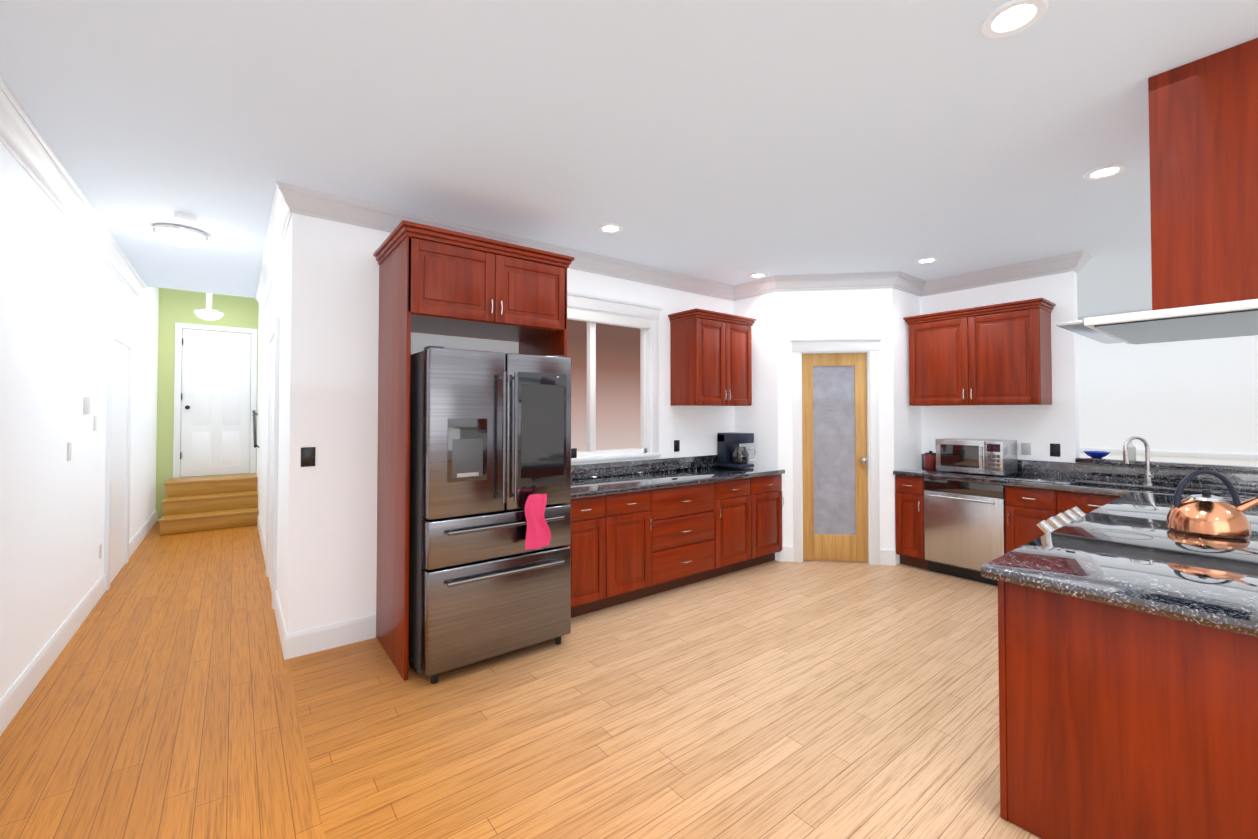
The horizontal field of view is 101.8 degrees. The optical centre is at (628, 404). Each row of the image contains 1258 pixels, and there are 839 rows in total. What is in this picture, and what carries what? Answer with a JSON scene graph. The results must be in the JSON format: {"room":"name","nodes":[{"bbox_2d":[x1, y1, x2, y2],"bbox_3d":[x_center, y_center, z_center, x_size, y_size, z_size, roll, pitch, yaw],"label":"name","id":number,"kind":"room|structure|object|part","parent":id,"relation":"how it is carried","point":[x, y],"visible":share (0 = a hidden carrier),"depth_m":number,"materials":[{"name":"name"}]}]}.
{"room":"kitchen","nodes":[
{"label":"kitchen","id":0,"kind":"room"},
{"bbox_2d":[0,142,158,698],"bbox_3d":[-2.475,-0.140,1.765,0.120,3.200,12.860,1,-1,-38],"label":"wall","id":1,"kind":"structure","parent":0,"point":[66,298],"depth_m":2.93,"materials":[{"name":"white paint"}]},
{"bbox_2d":[67,442,71,460],"bbox_3d":[-3.508,0.297,3.203,0.008,0.115,0.070,1,-1,-38],"label":"light switch","id":2,"kind":"object","parent":1,"relation":"attached to","point":[69,451],"visible":0.98,"depth_m":3.19,"materials":[{"name":"white plastic"}]},
{"bbox_2d":[83,397,90,413],"bbox_3d":[-3.749,0.010,3.534,0.024,0.120,0.080,1,-1,-38],"label":"light switch","id":3,"kind":"object","parent":1,"relation":"attached to","point":[86,405],"visible":1,"depth_m":3.51,"materials":[{"name":"white plastic"}]},
{"bbox_2d":[93,416,96,430],"bbox_3d":[-3.954,0.140,3.784,0.008,0.110,0.070,1,-1,-38],"label":"light switch","id":4,"kind":"object","parent":1,"relation":"attached to","point":[95,424],"visible":0.96,"depth_m":3.77,"materials":[{"name":"white plastic"}]},
{"bbox_2d":[99,543,101,558],"bbox_3d":[-4.119,1.143,3.980,0.008,0.110,0.070,1,-1,-38],"label":"outlet","id":5,"kind":"object","parent":1,"relation":"attached to","point":[100,550],"visible":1,"depth_m":3.96,"materials":[{"name":"white plastic"}]},
{"bbox_2d":[0,75,1257,735],"bbox_3d":[1.572,0.139,4.880,10.100,2.749,12.620,1,-1,-38],"label":"trim","id":6,"kind":"structure","parent":1,"relation":"attached to","point":[26,145],"depth_m":4.40,"materials":[{"name":"white"}]},
{"bbox_2d":[155,288,258,520],"bbox_3d":[-6.020,-0.045,7.346,1.080,3.200,0.550,1,-1,-38],"label":"wall","id":7,"kind":"structure","parent":0,"point":[178,306],"depth_m":6.89,"materials":[{"name":"green paint"}]},
{"bbox_2d":[180,329,250,476],"bbox_3d":[-5.787,-0.019,7.170,0.756,2.020,0.100,1,-1,-38],"label":"hall door","id":8,"kind":"structure","parent":7,"relation":"in","point":[215,405],"depth_m":7.17,"materials":[{"name":"white wood"}]},
{"bbox_2d":[257,230,287,616],"bbox_3d":[-3.741,-0.079,5.372,0.120,3.200,5.600,1,-1,-38],"label":"wall","id":9,"kind":"structure","parent":0,"point":[274,307],"depth_m":4.50,"materials":[{"name":"white paint"}]},
{"bbox_2d":[252,410,258,447],"bbox_3d":[-5.097,0.327,6.978,0.065,0.493,1.009,1,-1,-38],"label":"rail","id":10,"kind":"object","parent":9,"relation":"attached to","point":[254,429],"visible":0.92,"depth_m":6.82,"materials":[{"name":"black metal"}]},
{"bbox_2d":[284,213,755,633],"bbox_3d":[1.589,-0.070,5.844,9.140,3.200,0.120,1,-1,-38],"label":"wall","id":11,"kind":"structure","parent":0,"point":[331,279],"depth_m":3.18,"materials":[{"name":"white paint"}]},
{"bbox_2d":[301,447,315,466],"bbox_3d":[-1.918,0.315,3.053,0.075,0.115,0.008,1,-1,-38],"label":"light switch","id":12,"kind":"object","parent":11,"relation":"attached to","point":[307,456],"visible":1,"depth_m":3.05,"materials":[{"name":"black plastic"}]},
{"bbox_2d":[571,448,576,457],"bbox_3d":[-0.459,0.416,4.176,0.070,0.110,0.008,1,-1,-38],"label":"outlet","id":13,"kind":"object","parent":11,"relation":"attached to","point":[573,452],"visible":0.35,"depth_m":4.18,"materials":[{"name":"black plastic"}]},
{"bbox_2d":[577,322,646,456],"bbox_3d":[-0.285,-0.169,4.411,1.116,1.228,0.055,1,-1,-38],"label":"window","id":14,"kind":"structure","parent":11,"relation":"in","point":[591,391],"depth_m":4.38,"materials":[{"name":"white plastic"}]},
{"bbox_2d":[567,308,650,329],"bbox_3d":[-0.252,-0.739,4.378,1.110,0.086,0.052,1,-1,-38],"label":"roller blind","id":15,"kind":"object","parent":14,"relation":"attached to","point":[597,317],"visible":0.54,"depth_m":4.40,"materials":[{"name":"white fabric"}]},
{"bbox_2d":[571,455,721,478],"bbox_3d":[0.150,0.561,4.630,2.440,0.114,0.020,1,-1,-38],"label":"backsplash","id":16,"kind":"structure","parent":11,"relation":"attached to","point":[583,471],"depth_m":4.57,"materials":[{"name":"black stone"}]},
{"bbox_2d":[674,440,679,451],"bbox_3d":[0.456,0.398,4.882,0.070,0.110,0.008,1,-1,-38],"label":"outlet","id":17,"kind":"object","parent":11,"relation":"attached to","point":[676,445],"visible":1,"depth_m":4.88,"materials":[{"name":"black plastic"}]},
{"bbox_2d":[668,308,756,405],"bbox_3d":[0.814,-0.416,4.931,0.838,0.860,0.382,1,-1,-38],"label":"upper cabinet","id":18,"kind":"object","parent":11,"relation":"attached to","point":[710,358],"visible":1,"depth_m":4.75,"materials":[{"name":"brown wood"}]},
{"bbox_2d":[0,521,1041,838],"bbox_3d":[1.425,1.546,5.046,10.340,0.060,13.340,1,-1,-38],"label":"floor","id":19,"kind":"structure","parent":0,"point":[810,699],"depth_m":2.37,"materials":[{"name":"brown wood"}]},
{"bbox_2d":[158,473,258,534],"bbox_3d":[-5.447,1.264,6.683,0.946,0.554,1.156,1,-1,-38],"label":"steps","id":20,"kind":"structure","parent":19,"relation":"on","point":[198,503],"depth_m":6.46,"materials":[{"name":"brown wood"}]},
{"bbox_2d":[373,220,573,680],"bbox_3d":[-1.001,0.256,3.305,1.068,2.456,0.722,1,-1,-38],"label":"tall cabinet","id":21,"kind":"object","parent":19,"relation":"on","point":[437,281],"visible":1,"depth_m":3.01,"materials":[{"name":"brown wood"}]},
{"bbox_2d":[408,346,570,683],"bbox_3d":[-0.924,0.589,3.199,0.868,1.788,0.924,1,-1,-38],"label":"fridge","id":22,"kind":"object","parent":19,"relation":"on","point":[490,516],"visible":0.96,"depth_m":2.85,"materials":[{"name":"grey metal"}]},
{"bbox_2d":[525,494,550,549],"bbox_3d":[-0.532,0.673,2.954,0.167,0.306,0.059,1,-1,-38],"label":"towel","id":23,"kind":"object","parent":22,"relation":"hanging from","point":[538,534],"depth_m":2.93,"materials":[{"name":"pink fabric"}]},
{"bbox_2d":[567,495,614,617],"bbox_3d":[-0.468,1.069,3.782,0.435,0.850,0.596,1,-1,-38],"label":"base cabinet","id":24,"kind":"object","parent":19,"relation":"on","point":[592,545],"depth_m":3.58,"materials":[{"name":"brown wood"}]},
{"bbox_2d":[615,491,654,604],"bbox_3d":[-0.202,1.073,3.987,0.481,0.850,0.596,1,-1,-38],"label":"base cabinet","id":25,"kind":"object","parent":19,"relation":"on","point":[642,528],"depth_m":3.81,"materials":[{"name":"brown wood"}]},
{"bbox_2d":[655,483,722,593],"bbox_3d":[0.270,1.079,4.350,0.832,0.850,0.596,1,-1,-38],"label":"base cabinet","id":26,"kind":"object","parent":19,"relation":"on","point":[688,520],"depth_m":4.15,"materials":[{"name":"brown wood"}]},
{"bbox_2d":[571,467,784,498],"bbox_3d":[0.337,0.634,4.387,2.440,0.040,0.631,1,-1,-38],"label":"countertop","id":27,"kind":"structure","parent":26,"relation":"on","point":[646,480],"depth_m":4.19,"materials":[{"name":"black stone"}]},
{"bbox_2d":[717,432,755,467],"bbox_3d":[1.087,0.457,5.145,0.262,0.339,0.300,1,-1,-38],"label":"coffee maker","id":28,"kind":"object","parent":27,"relation":"on","point":[731,453],"visible":1,"depth_m":5.06,"materials":[{"name":"black plastic"}]},
{"bbox_2d":[723,479,758,574],"bbox_3d":[0.761,1.085,4.729,0.531,0.850,0.596,1,-1,-38],"label":"base cabinet","id":29,"kind":"object","parent":19,"relation":"on","point":[740,496],"depth_m":4.54,"materials":[{"name":"brown wood"}]},
{"bbox_2d":[759,475,782,563],"bbox_3d":[1.084,1.089,4.977,0.527,0.850,0.596,1,-1,-38],"label":"base cabinet","id":30,"kind":"object","parent":19,"relation":"on","point":[770,486],"depth_m":4.80,"materials":[{"name":"brown wood"}]},
{"bbox_2d":[893,474,944,569],"bbox_3d":[2.815,1.088,4.886,0.596,0.850,0.256,1,-1,-38],"label":"base cabinet","id":31,"kind":"object","parent":19,"relation":"on","point":[909,492],"depth_m":4.70,"materials":[{"name":"brown wood"}]},
{"bbox_2d":[924,478,1005,585],"bbox_3d":[3.048,1.083,4.517,0.626,0.843,0.602,1,-1,-38],"label":"dishwasher","id":32,"kind":"object","parent":19,"relation":"on","point":[965,532],"visible":0.83,"depth_m":4.35,"materials":[{"name":"grey metal"}]},
{"bbox_2d":[1005,482,1088,552],"bbox_3d":[3.386,1.076,4.146,0.596,0.850,0.389,1,-1,-38],"label":"base cabinet","id":33,"kind":"object","parent":19,"relation":"on","point":[1036,492],"depth_m":3.99,"materials":[{"name":"brown wood"}]},
{"bbox_2d":[893,466,1257,500],"bbox_3d":[3.463,0.629,4.024,0.631,0.040,2.424,1,-1,-38],"label":"countertop","id":34,"kind":"structure","parent":33,"relation":"on","point":[1034,481],"depth_m":3.97,"materials":[{"name":"black stone"}]},
{"bbox_2d":[924,451,935,469],"bbox_3d":[2.903,0.535,4.915,0.110,0.176,0.110,1,-1,-38],"label":"canister","id":35,"kind":"object","parent":34,"relation":"on","point":[929,459],"visible":0.96,"depth_m":4.87,"materials":[{"name":"red"}]},
{"bbox_2d":[936,438,1017,476],"bbox_3d":[3.099,0.467,4.574,0.408,0.301,0.520,1,-1,-38],"label":"microwave","id":36,"kind":"object","parent":34,"relation":"on","point":[998,457],"visible":1,"depth_m":4.44,"materials":[{"name":"silver metal"}]},
{"bbox_2d":[1083,451,1110,457],"bbox_3d":[3.819,0.412,4.171,0.170,0.052,0.170,1,-1,-38],"label":"dish","id":37,"kind":"object","parent":34,"relation":"on","point":[1096,454],"visible":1,"depth_m":4.13,"materials":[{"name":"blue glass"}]},
{"bbox_2d":[1127,441,1135,459],"bbox_3d":[3.941,0.360,4.014,0.060,0.150,0.060,1,-1,-38],"label":"soap bottle","id":38,"kind":"object","parent":34,"relation":"on","point":[1131,447],"visible":0.62,"depth_m":3.99,"materials":[{"name":"white plastic"}]},
{"bbox_2d":[1122,436,1158,484],"bbox_3d":[3.836,0.421,3.825,0.181,0.366,0.183,1,-1,-38],"label":"faucet","id":39,"kind":"object","parent":34,"relation":"on","point":[1148,475],"visible":1,"depth_m":3.83,"materials":[{"name":"silver metal"}]},
{"bbox_2d":[1081,506,1101,513],"bbox_3d":[3.586,1.166,3.884,0.596,0.660,0.511,1,-1,-38],"label":"base cabinet","id":40,"kind":"object","parent":19,"relation":"on","point":[1088,509],"depth_m":3.71,"materials":[{"name":"brown wood"}]},
{"bbox_2d":[998,584,1257,838],"bbox_3d":[1.808,1.034,1.769,0.741,0.847,0.670,1,-1,-38],"label":"base cabinet","id":41,"kind":"object","parent":19,"relation":"on","point":[1128,692],"depth_m":1.56,"materials":[{"name":"brown wood"}]},
{"bbox_2d":[981,534,1257,639],"bbox_3d":[1.808,0.590,1.730,0.797,0.041,0.815,1,-1,-38],"label":"countertop","id":42,"kind":"structure","parent":41,"relation":"on","point":[1206,592],"depth_m":1.68,"materials":[{"name":"black stone"}]},
{"bbox_2d":[1088,492,1257,530],"bbox_3d":[3.216,0.608,2.815,1.225,0.041,0.815,1,-1,-38],"label":"countertop","id":43,"kind":"structure","parent":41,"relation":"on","point":[1134,504],"depth_m":2.92,"materials":[{"name":"black stone"}]},
{"bbox_2d":[1037,506,1257,564],"bbox_3d":[2.384,0.986,2.257,0.756,0.906,0.806,1,-1,-38],"label":"range","id":44,"kind":"object","parent":19,"relation":"on","point":[1075,522],"visible":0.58,"depth_m":2.22,"materials":[{"name":"grey"}]},
{"bbox_2d":[1166,469,1257,538],"bbox_3d":[2.583,0.429,2.253,0.252,0.281,0.301,1,-1,-38],"label":"kettle","id":45,"kind":"object","parent":44,"relation":"on","point":[1206,513],"visible":1,"depth_m":2.22,"materials":[{"name":"orange metal"}]},
{"bbox_2d":[0,0,1257,316],"bbox_3d":[1.425,-1.458,5.098,10.340,0.450,13.340,1,-1,-38],"label":"ceiling","id":46,"kind":"structure","parent":0,"point":[734,142],"depth_m":2.32,"materials":[{"name":"white paint"}]},
{"bbox_2d":[152,223,207,246],"bbox_3d":[-3.247,-1.203,3.701,0.310,0.108,0.310,1,-1,-38],"label":"light","id":47,"kind":"object","parent":46,"relation":"attached to","point":[180,235],"visible":1,"depth_m":3.62,"materials":[{"name":"white glass"}]},
{"bbox_2d":[174,212,197,223],"bbox_3d":[-2.963,-1.244,3.416,0.120,0.036,0.120,1,-1,-38],"label":"smoke detector","id":48,"kind":"object","parent":46,"relation":"attached to","point":[185,217],"visible":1,"depth_m":3.39,"materials":[{"name":"white plastic"}]},
{"bbox_2d":[193,293,224,319],"bbox_3d":[-5.283,-1.331,6.427,0.310,0.537,0.310,1,-1,-38],"label":"light","id":49,"kind":"object","parent":46,"relation":"hanging from","point":[207,314],"depth_m":6.37,"materials":[{"name":"white glass"}]},
{"bbox_3d":[-5.283,-1.386,6.428,0.060,0.428,0.060,1,-1,-38],"label":"hall ceiling light stem","id":50,"kind":"part","parent":49,"relation":"part of","materials":[{"name":"white"}]},
{"bbox_2d":[598,223,622,233],"bbox_3d":[-0.132,-1.252,3.641,0.180,0.012,0.180,1,-1,-38],"label":"recessed light","id":51,"kind":"object","parent":46,"relation":"in","point":[610,228],"visible":1,"depth_m":3.64,"materials":[{"name":"white"}]},
{"bbox_2d":[749,272,767,277],"bbox_3d":[1.234,-1.231,4.883,0.180,0.012,0.180,1,-1,-38],"label":"recessed light","id":52,"kind":"object","parent":46,"relation":"in","point":[758,275],"visible":0.94,"depth_m":4.89,"materials":[{"name":"white"}]},
{"bbox_2d":[915,257,938,263],"bbox_3d":[2.570,-1.239,4.411,0.180,0.012,0.180,1,-1,-38],"label":"recessed light","id":53,"kind":"object","parent":46,"relation":"in","point":[927,260],"visible":0.96,"depth_m":4.41,"materials":[{"name":"white"}]},
{"bbox_2d":[981,0,1048,37],"bbox_3d":[1.278,-1.285,1.698,0.180,0.012,0.180,1,-1,-38],"label":"recessed light","id":54,"kind":"object","parent":46,"relation":"in","point":[1011,17],"visible":1,"depth_m":1.70,"materials":[{"name":"white"}]},
{"bbox_2d":[1083,164,1126,179],"bbox_3d":[2.596,-1.266,2.789,0.180,0.012,0.180,1,-1,-38],"label":"recessed light","id":55,"kind":"object","parent":46,"relation":"in","point":[1104,172],"visible":1,"depth_m":2.78,"materials":[{"name":"white"}]},
{"bbox_2d":[1148,38,1257,309],"bbox_3d":[2.505,-0.822,2.130,0.900,0.916,0.360,1,-1,-38],"label":"hood chimney","id":56,"kind":"object","parent":46,"relation":"hanging from","point":[1203,134],"visible":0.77,"depth_m":1.88,"materials":[{"name":"brown wood"}]},
{"bbox_2d":[1056,299,1257,344],"bbox_3d":[2.413,-0.339,2.241,0.940,0.039,0.640,1,-1,-38],"label":"range hood","id":57,"kind":"object","parent":56,"relation":"attached to","point":[1224,320],"visible":1,"depth_m":2.10,"materials":[{"name":"white metal"}]},
{"bbox_2d":[756,289,855,560],"bbox_3d":[1.943,0.142,5.097,0.951,2.750,0.810,1,-1,-38],"label":"wall","id":58,"kind":"structure","parent":0,"point":[781,316],"depth_m":4.96,"materials":[{"name":"white paint"}]},
{"bbox_2d":[802,353,867,561],"bbox_3d":[1.991,0.505,4.917,0.447,1.993,0.489,1,-1,-38],"label":"pantry door","id":59,"kind":"structure","parent":58,"relation":"in","point":[834,444],"depth_m":4.92,"materials":[{"name":"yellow wood"}]},
{"bbox_2d":[852,288,891,549],"bbox_3d":[2.119,0.138,4.892,0.360,2.750,0.570,1,-1,-38],"label":"wall","id":60,"kind":"structure","parent":0,"point":[873,306],"depth_m":4.84,"materials":[{"name":"white paint"}]},
{"bbox_2d":[892,271,1257,549],"bbox_3d":[3.314,0.138,4.847,0.120,2.750,3.540,1,-1,-38],"label":"wall","id":61,"kind":"structure","parent":0,"point":[1201,396],"depth_m":5.93,"materials":[{"name":"white paint"}]},
{"bbox_2d":[903,298,1055,405],"bbox_3d":[3.149,-0.421,4.654,0.382,0.860,1.088,1,-1,-38],"label":"upper cabinet","id":62,"kind":"object","parent":61,"relation":"attached to","point":[998,354],"visible":1,"depth_m":4.47,"materials":[{"name":"brown wood"}]},
{"bbox_2d":[1021,442,1030,454],"bbox_3d":[3.499,0.392,4.499,0.008,0.110,0.070,1,-1,-38],"label":"outlet","id":63,"kind":"object","parent":61,"relation":"attached to","point":[1025,448],"visible":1,"depth_m":4.50,"materials":[{"name":"white plastic"}]},
{"bbox_2d":[1050,443,1060,456],"bbox_3d":[3.621,0.389,4.340,0.008,0.110,0.070,1,-1,-38],"label":"outlet","id":64,"kind":"object","parent":61,"relation":"attached to","point":[1055,450],"visible":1,"depth_m":4.34,"materials":[{"name":"black plastic"}]},
{"bbox_2d":[922,454,1257,493],"bbox_3d":[3.651,0.549,4.283,0.020,0.128,2.246,1,-1,-38],"label":"backsplash","id":65,"kind":"structure","parent":61,"relation":"attached to","point":[1164,475],"depth_m":3.96,"materials":[{"name":"black stone"}]},
{"label":"outside","id":66,"kind":"structure","parent":0,"visible":0},
{"bbox_2d":[567,319,639,450],"bbox_3d":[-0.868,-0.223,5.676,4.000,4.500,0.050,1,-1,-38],"label":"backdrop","id":67,"kind":"structure","parent":66,"point":[617,387],"depth_m":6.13,"materials":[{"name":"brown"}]}
]}

